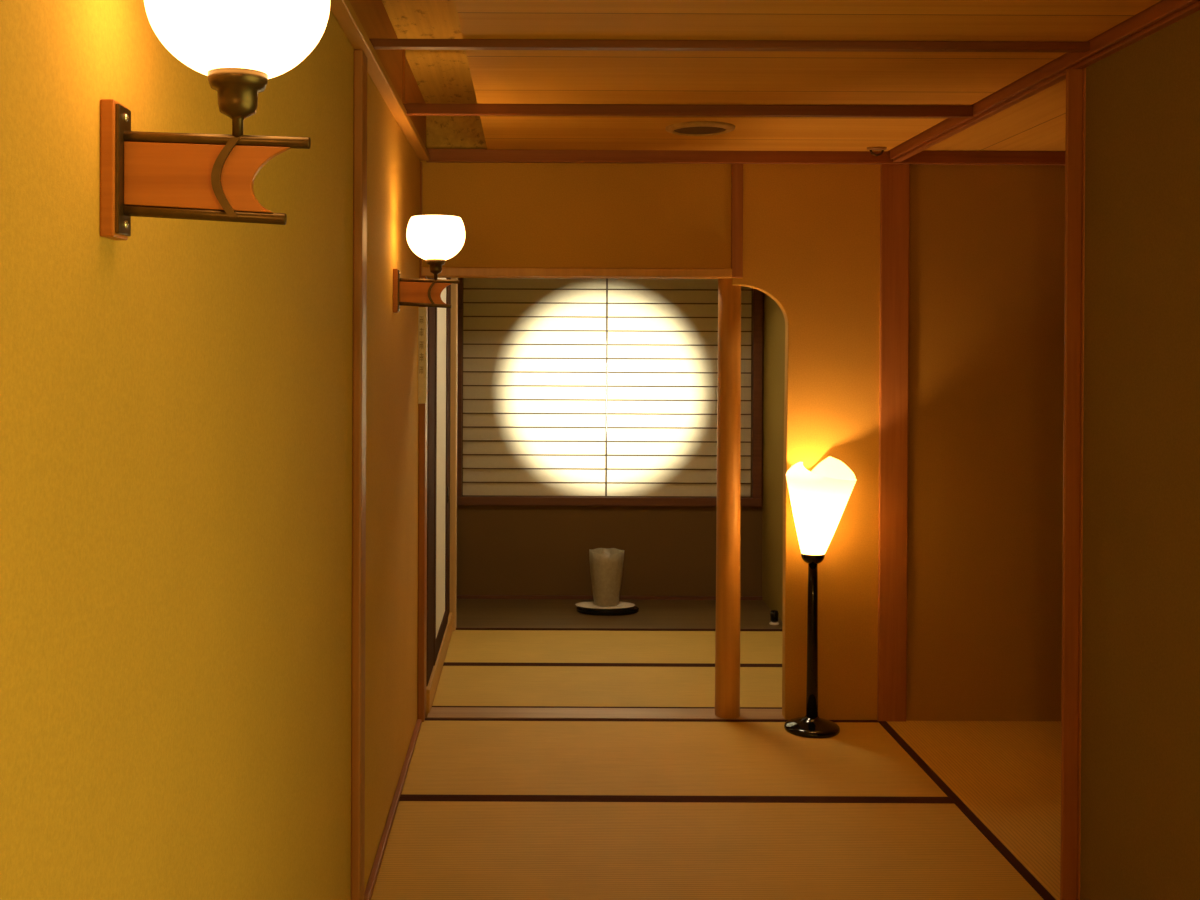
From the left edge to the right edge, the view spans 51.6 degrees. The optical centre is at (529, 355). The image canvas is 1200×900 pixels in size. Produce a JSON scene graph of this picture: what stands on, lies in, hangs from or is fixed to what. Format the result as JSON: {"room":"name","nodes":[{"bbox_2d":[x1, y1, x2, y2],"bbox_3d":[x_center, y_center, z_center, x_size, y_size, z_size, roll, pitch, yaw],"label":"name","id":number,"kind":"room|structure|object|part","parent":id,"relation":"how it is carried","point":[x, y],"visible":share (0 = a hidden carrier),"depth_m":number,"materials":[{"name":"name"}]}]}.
{"room":"traditional dwelling","nodes":[
{"label":"traditional dwelling","id":0,"kind":"room"},
{"bbox_2d":[0,0,420,899],"bbox_3d":[-0.496,0.222,1.001,0.100,2.660,8.000,0,0,0],"label":"wall","id":1,"kind":"structure","parent":0,"point":[176,394],"depth_m":1.62,"materials":[{"name":"paint"}]},
{"bbox_2d":[100,0,329,239],"bbox_3d":[-0.327,-0.278,1.300,0.232,0.310,0.191,0,0,0],"label":"wall lamp","id":2,"kind":"object","parent":1,"relation":"attached to","point":[240,45],"visible":1,"depth_m":1.29,"materials":[{"name":"brown wood"}]},
{"bbox_3d":[-0.437,-0.194,1.300,0.015,0.142,0.047,0,0,0],"label":"wooden plate","id":3,"kind":"part","parent":2,"relation":"part of","materials":[{"name":"brown wood"}]},
{"bbox_3d":[-0.427,-0.194,1.300,0.004,0.134,0.039,0,0,0],"label":"metal plate","id":4,"kind":"part","parent":2,"relation":"part of","materials":[{"name":"gold metal"}]},
{"bbox_3d":[-0.342,-0.148,1.301,0.172,0.021,0.012,0,0,0],"label":"rod","id":5,"kind":"part","parent":2,"relation":"part of","materials":[{"name":"gold metal"}]},
{"bbox_3d":[-0.329,-0.227,1.300,0.196,0.018,0.012,0,0,0],"label":"rod","id":6,"kind":"part","parent":2,"relation":"part of","materials":[{"name":"gold metal"}]},
{"bbox_3d":[-0.306,-0.364,1.299,0.191,0.137,0.191,0,0,0],"label":"lamp shade","id":7,"kind":"part","parent":2,"relation":"part of","materials":[{"name":"white glass"}]},
{"bbox_2d":[207,68,267,136],"bbox_3d":[-0.307,-0.261,1.300,0.062,0.068,0.062,0,0,0],"label":"socket","id":8,"kind":"object","parent":2,"relation":"attached to","point":[237,89],"depth_m":1.28,"materials":[{"name":"gold metal"}]},
{"bbox_2d":[351,49,366,899],"bbox_3d":[-0.435,0.383,3.147,0.024,2.301,0.090,0,0,0],"label":"wooden post","id":9,"kind":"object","parent":1,"relation":"attached to","point":[360,59],"depth_m":3.10,"materials":[{"name":"brown wood"}]},
{"bbox_2d":[330,0,428,160],"bbox_3d":[-0.422,-0.767,0.970,0.040,0.026,7.950,0,0,0],"label":"trim","id":10,"kind":"structure","parent":1,"relation":"attached to","point":[343,11],"depth_m":3.37,"materials":[{"name":"brown wood"}]},
{"bbox_2d":[349,0,425,146],"bbox_3d":[-0.425,-0.881,0.970,0.033,0.203,7.950,0,0,0],"label":"trim","id":11,"kind":"structure","parent":1,"relation":"attached to","point":[373,16],"depth_m":3.72,"materials":[{"name":"brown wood"}]},
{"bbox_2d":[364,719,421,899],"bbox_3d":[-0.443,1.512,0.979,0.018,0.071,7.940,0,0,0],"label":"baseboard","id":12,"kind":"structure","parent":1,"relation":"attached to","point":[372,879],"depth_m":3.91,"materials":[{"name":"brown wood"}]},
{"bbox_2d":[417,162,427,721],"bbox_3d":[-0.433,0.372,5.007,0.027,2.301,0.110,0,0,0],"label":"door frame","id":13,"kind":"structure","parent":1,"relation":"attached to","point":[422,435],"depth_m":4.96,"materials":[{"name":"brown wood"}]},
{"bbox_2d":[418,307,426,403],"bbox_3d":[-0.435,-0.001,4.941,0.045,0.394,0.015,0,0,0],"label":"nameplate","id":14,"kind":"object","parent":13,"relation":"attached to","point":[422,317],"visible":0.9,"depth_m":4.93,"materials":[{"name":"brown wood"}]},
{"bbox_2d":[393,215,464,312],"bbox_3d":[-0.327,-0.295,4.031,0.232,0.310,0.191,0,0,0],"label":"wall lamp","id":15,"kind":"object","parent":1,"relation":"attached to","point":[436,239],"visible":1,"depth_m":4.00,"materials":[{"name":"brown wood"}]},
{"bbox_3d":[-0.437,-0.210,4.031,0.015,0.142,0.047,0,0,0],"label":"wooden plate","id":16,"kind":"part","parent":15,"relation":"part of","materials":[{"name":"brown wood"}]},
{"bbox_3d":[-0.427,-0.210,4.031,0.004,0.134,0.039,0,0,0],"label":"metal plate","id":17,"kind":"part","parent":15,"relation":"part of","materials":[{"name":"gold metal"}]},
{"bbox_3d":[-0.342,-0.165,4.032,0.172,0.021,0.012,0,0,0],"label":"rod","id":18,"kind":"part","parent":15,"relation":"part of","materials":[{"name":"gold metal"}]},
{"bbox_3d":[-0.329,-0.243,4.031,0.196,0.018,0.012,0,0,0],"label":"rod","id":19,"kind":"part","parent":15,"relation":"part of","materials":[{"name":"gold metal"}]},
{"bbox_2d":[426,259,444,279],"bbox_3d":[-0.307,-0.278,4.031,0.062,0.068,0.062,0,0,0],"label":"socket","id":20,"kind":"object","parent":15,"relation":"attached to","point":[435,265],"depth_m":4.01,"materials":[{"name":"gold metal"}]},
{"bbox_3d":[-0.306,-0.381,4.030,0.191,0.137,0.191,0,0,0],"label":"lamp shade","id":21,"kind":"part","parent":15,"relation":"part of","materials":[{"name":"white glass"}]},
{"bbox_2d":[403,103,973,117],"bbox_3d":[0.516,-0.800,4.045,1.865,0.035,0.030,0,0,0],"label":"trim","id":22,"kind":"structure","parent":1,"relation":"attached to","point":[413,109],"depth_m":4.03,"materials":[{"name":"brown wood"}]},
{"bbox_2d":[369,39,1089,52],"bbox_3d":[0.516,-0.802,3.203,1.865,0.021,0.035,0,0,0],"label":"ceiling beam","id":23,"kind":"structure","parent":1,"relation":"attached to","point":[382,44],"depth_m":3.19,"materials":[{"name":"brown wood"}]},
{"bbox_2d":[382,0,476,103],"bbox_3d":[-0.018,-0.994,0.994,1.045,0.025,8.000,0,0,0],"label":"ceiling","id":24,"kind":"structure","parent":0,"point":[441,76],"depth_m":4.09,"materials":[{"name":"brown wood"}]},
{"bbox_2d":[457,293,763,595],"bbox_3d":[0.447,0.186,7.441,2.095,2.660,0.080,0,0,0],"label":"wall","id":25,"kind":"structure","parent":0,"point":[502,549],"depth_m":7.41,"materials":[{"name":"paint"}]},
{"bbox_2d":[457,595,761,599],"bbox_3d":[0.474,1.447,7.403,1.830,0.020,0.012,0,0,0],"label":"baseboard","id":26,"kind":"structure","parent":25,"relation":"attached to","point":[458,596],"depth_m":7.40,"materials":[{"name":"brown wood"}]},
{"bbox_2d":[457,278,762,505],"bbox_3d":[0.462,0.183,7.421,1.845,1.424,0.100,0,0,0],"label":"window","id":27,"kind":"structure","parent":25,"relation":"in","point":[757,317],"depth_m":7.37,"materials":[{"name":"brown wood"}]},
{"bbox_2d":[462,278,606,496],"bbox_3d":[0.026,0.182,7.411,0.862,1.324,0.016,0,0,0],"label":"screen","id":28,"kind":"object","parent":27,"relation":"attached to","point":[534,350],"visible":0.91,"depth_m":7.42,"materials":[{"name":"paper"}]},
{"bbox_2d":[606,279,752,496],"bbox_3d":[0.893,0.185,7.411,0.870,1.324,0.016,0,0,0],"label":"screen","id":29,"kind":"object","parent":27,"relation":"attached to","point":[662,334],"visible":0.92,"depth_m":7.42,"materials":[{"name":"paper"}]},
{"bbox_2d":[456,599,781,628],"bbox_3d":[0.473,1.487,7.012,1.830,0.055,0.795,0,0,0],"label":"floor","id":30,"kind":"structure","parent":0,"point":[471,613],"depth_m":6.95,"materials":[{"name":"brown wood"}]},
{"bbox_2d":[576,606,638,615],"bbox_3d":[0.442,1.446,7.044,0.356,0.026,0.221,0,0,0],"label":"stand","id":31,"kind":"object","parent":30,"relation":"on","point":[632,610],"visible":0.7,"depth_m":6.96,"materials":[{"name":"black wood"}]},
{"bbox_2d":[575,601,634,609],"bbox_3d":[0.428,1.425,7.044,0.342,0.016,0.198,0,0,0],"label":"oval plate","id":32,"kind":"object","parent":31,"relation":"on","point":[590,604],"visible":0.8,"depth_m":7.01,"materials":[{"name":"ceramic"}]},
{"bbox_2d":[589,548,623,606],"bbox_3d":[0.436,1.263,7.043,0.201,0.308,0.202,0,0,0],"label":"vase","id":33,"kind":"object","parent":32,"relation":"on","point":[606,565],"visible":1,"depth_m":6.97,"materials":[{"name":"white ceramic"}]},
{"bbox_2d":[769,610,778,624],"bbox_3d":[1.332,1.429,6.749,0.056,0.072,0.056,0,0,0],"label":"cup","id":34,"kind":"object","parent":30,"relation":"on","point":[774,614],"visible":1,"depth_m":6.73,"materials":[{"name":"ceramic"}]},
{"bbox_2d":[421,116,1064,720],"bbox_3d":[1.427,0.205,5.028,3.945,2.660,0.066,0,0,0],"label":"wall","id":35,"kind":"structure","parent":0,"point":[987,242],"depth_m":5.00,"materials":[{"name":"paint"}]},
{"bbox_2d":[422,267,731,278],"bbox_3d":[0.185,-0.335,5.038,1.257,0.036,0.120,0,0,0],"label":"trim","id":36,"kind":"structure","parent":35,"relation":"attached to","point":[446,271],"depth_m":4.98,"materials":[{"name":"brown wood"}]},
{"bbox_2d":[427,707,784,719],"bbox_3d":[0.486,1.497,5.079,1.805,0.059,0.140,0,0,0],"label":"trim","id":37,"kind":"structure","parent":35,"relation":"attached to","point":[435,712],"depth_m":5.07,"materials":[{"name":"brown wood"}]},
{"bbox_2d":[426,148,1064,164],"bbox_3d":[1.444,-0.797,4.978,3.720,0.053,0.034,0,0,0],"label":"trim","id":38,"kind":"structure","parent":35,"relation":"attached to","point":[436,155],"depth_m":4.96,"materials":[{"name":"brown wood"}]},
{"bbox_2d":[762,293,784,620],"bbox_3d":[1.444,0.198,6.281,0.100,2.660,2.440,0,0,0],"label":"wall","id":39,"kind":"structure","parent":0,"point":[774,321],"depth_m":7.09,"materials":[{"name":"paint"}]},
{"bbox_2d":[456,628,781,630],"bbox_3d":[0.488,1.487,6.599,1.800,0.059,0.030,0,0,0],"label":"trim","id":40,"kind":"structure","parent":39,"relation":"attached to","point":[583,629],"depth_m":6.59,"materials":[{"name":"wood"}]},
{"bbox_2d":[455,0,1161,150],"bbox_3d":[0.631,-0.804,0.995,1.605,0.012,8.000,0,0,0],"label":"ceiling","id":41,"kind":"structure","parent":0,"point":[498,76],"depth_m":3.46,"materials":[{"name":"brown wood"}]},
{"bbox_2d":[665,121,734,135],"bbox_3d":[0.612,-0.812,4.450,0.250,0.014,0.250,0,0,0],"label":"recessed light","id":42,"kind":"object","parent":41,"relation":"in","point":[695,128],"visible":1,"depth_m":4.41,"materials":[{"name":"metal"}]},
{"bbox_2d":[867,147,886,155],"bbox_3d":[1.365,-0.802,4.875,0.080,0.034,0.048,0,0,0],"label":"bracket","id":43,"kind":"object","parent":41,"relation":"attached to","point":[870,149],"visible":1,"depth_m":4.87,"materials":[{"name":"gold metal"}]},
{"bbox_3d":[1.366,-0.813,4.875,0.080,0.011,0.048,0,0,0],"label":"bracket plate","id":44,"kind":"part","parent":43,"relation":"part of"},
{"bbox_2d":[923,79,1065,150],"bbox_3d":[2.443,-0.803,0.995,1.920,0.015,8.000,0,0,0],"label":"ceiling","id":45,"kind":"structure","parent":0,"point":[1037,122],"depth_m":4.49,"materials":[{"name":"brown wood"}]},
{"bbox_2d":[1080,10,1199,899],"bbox_3d":[1.519,0.236,0.156,0.100,2.660,6.310,0,0,0],"label":"wall","id":46,"kind":"structure","parent":0,"point":[1140,709],"depth_m":2.98,"materials":[{"name":"brown paint"}]},
{"bbox_2d":[890,0,1199,161],"bbox_3d":[1.468,-0.782,0.978,0.054,0.065,7.965,0,0,0],"label":"trim","id":47,"kind":"structure","parent":46,"relation":"attached to","point":[1164,13],"depth_m":3.42,"materials":[{"name":"brown wood"}]},
{"bbox_2d":[1060,68,1085,899],"bbox_3d":[1.450,0.361,3.300,0.052,2.250,0.025,0,0,0],"label":"post","id":48,"kind":"object","parent":46,"relation":"attached to","point":[1075,140],"visible":1,"depth_m":3.30,"materials":[{"name":"brown wood"}]},
{"bbox_3d":[1.421,1.566,2.460,3.945,0.150,11.100,0,0,0],"label":"floor","id":49,"kind":"structure","parent":0,"visible":0},
{"bbox_2d":[432,664,781,708],"bbox_3d":[0.488,1.495,5.509,1.798,0.056,0.717,0,0,0],"label":"mat","id":50,"kind":"object","parent":49,"relation":"on","point":[459,685],"visible":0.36,"depth_m":5.49,"materials":[{"name":"wicker"}]},
{"bbox_2d":[444,630,781,664],"bbox_3d":[0.488,1.491,6.226,1.798,0.056,0.714,0,0,0],"label":"mat","id":51,"kind":"object","parent":49,"relation":"on","point":[578,647],"visible":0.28,"depth_m":6.20,"materials":[{"name":"wicker"}]},
{"bbox_2d":[400,718,950,799],"bbox_3d":[0.485,1.501,4.566,1.838,0.056,0.885,0,0,0],"label":"mat","id":52,"kind":"object","parent":49,"relation":"on","point":[452,757],"visible":0.72,"depth_m":4.49,"materials":[{"name":"fabric"}]},
{"bbox_2d":[784,457,856,737],"bbox_3d":[1.143,0.941,4.868,0.277,1.068,0.254,0,0,0],"label":"floor lamp","id":53,"kind":"object","parent":52,"relation":"on","point":[819,497],"visible":1,"depth_m":4.82,"materials":[{"name":"black paint"}]},
{"bbox_3d":[1.146,0.596,4.866,0.274,0.378,0.254,0,0,0],"label":"lamp shade","id":54,"kind":"part","parent":53,"relation":"part of","materials":[{"name":"paper"}]},
{"bbox_2d":[371,798,1043,899],"bbox_3d":[0.485,1.507,3.667,1.838,0.056,0.912,0,0,0],"label":"mat","id":55,"kind":"object","parent":49,"relation":"on","point":[436,848],"visible":1,"depth_m":3.69,"materials":[{"name":"wicker"}]},
{"bbox_2d":[715,164,742,718],"bbox_3d":[0.811,0.377,5.048,0.102,2.301,0.114,0,0,0],"label":"pillar","id":56,"kind":"structure","parent":49,"relation":"on","point":[727,635],"depth_m":5.01,"materials":[{"name":"brown wood"}]},
{"bbox_3d":[0.835,-0.543,5.012,0.047,0.459,0.054,0,0,0],"label":"post","id":57,"kind":"part","parent":56,"relation":"part of","materials":[{"name":"brown wood"}]},
{"bbox_2d":[877,164,909,721],"bbox_3d":[1.467,0.380,5.024,0.115,2.301,0.076,0,0,0],"label":"square pillar","id":58,"kind":"structure","parent":49,"relation":"on","point":[894,178],"depth_m":4.99,"materials":[{"name":"brown wood"}]},
{"bbox_2d":[879,721,1060,899],"bbox_3d":[1.865,1.510,4.166,0.918,0.056,1.684,0,0,0],"label":"mat","id":59,"kind":"object","parent":49,"relation":"on","point":[1004,777],"visible":0.29,"depth_m":4.34,"materials":[{"name":"wicker"}]},
{"bbox_3d":[-0.518,0.189,6.281,0.165,2.660,2.440,0,0,0],"label":"wall","id":60,"kind":"structure","parent":0,"visible":0},
{"bbox_2d":[426,278,450,686],"bbox_3d":[-0.423,0.463,5.818,0.028,1.800,1.430,0,0,0],"label":"door","id":61,"kind":"structure","parent":60,"relation":"in","point":[439,319],"depth_m":5.68,"materials":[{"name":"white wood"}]},
{"bbox_3d":[-0.413,0.700,6.219,0.006,0.080,0.030,0,0,0],"label":"finger pull","id":62,"kind":"part","parent":61,"relation":"part of","materials":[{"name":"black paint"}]},
{"bbox_2d":[426,612,451,717],"bbox_3d":[-0.426,1.440,5.809,0.030,0.155,1.480,0,0,0],"label":"baseboard","id":63,"kind":"structure","parent":60,"relation":"attached to","point":[431,689],"depth_m":5.56,"materials":[{"name":"brown wood"}]},
{"bbox_2d":[450,278,457,631],"bbox_3d":[-0.413,0.285,6.592,0.047,2.455,0.100,0,0,0],"label":"trim","id":64,"kind":"structure","parent":60,"relation":"attached to","point":[454,287],"depth_m":6.54,"materials":[{"name":"brown wood"}]}
]}

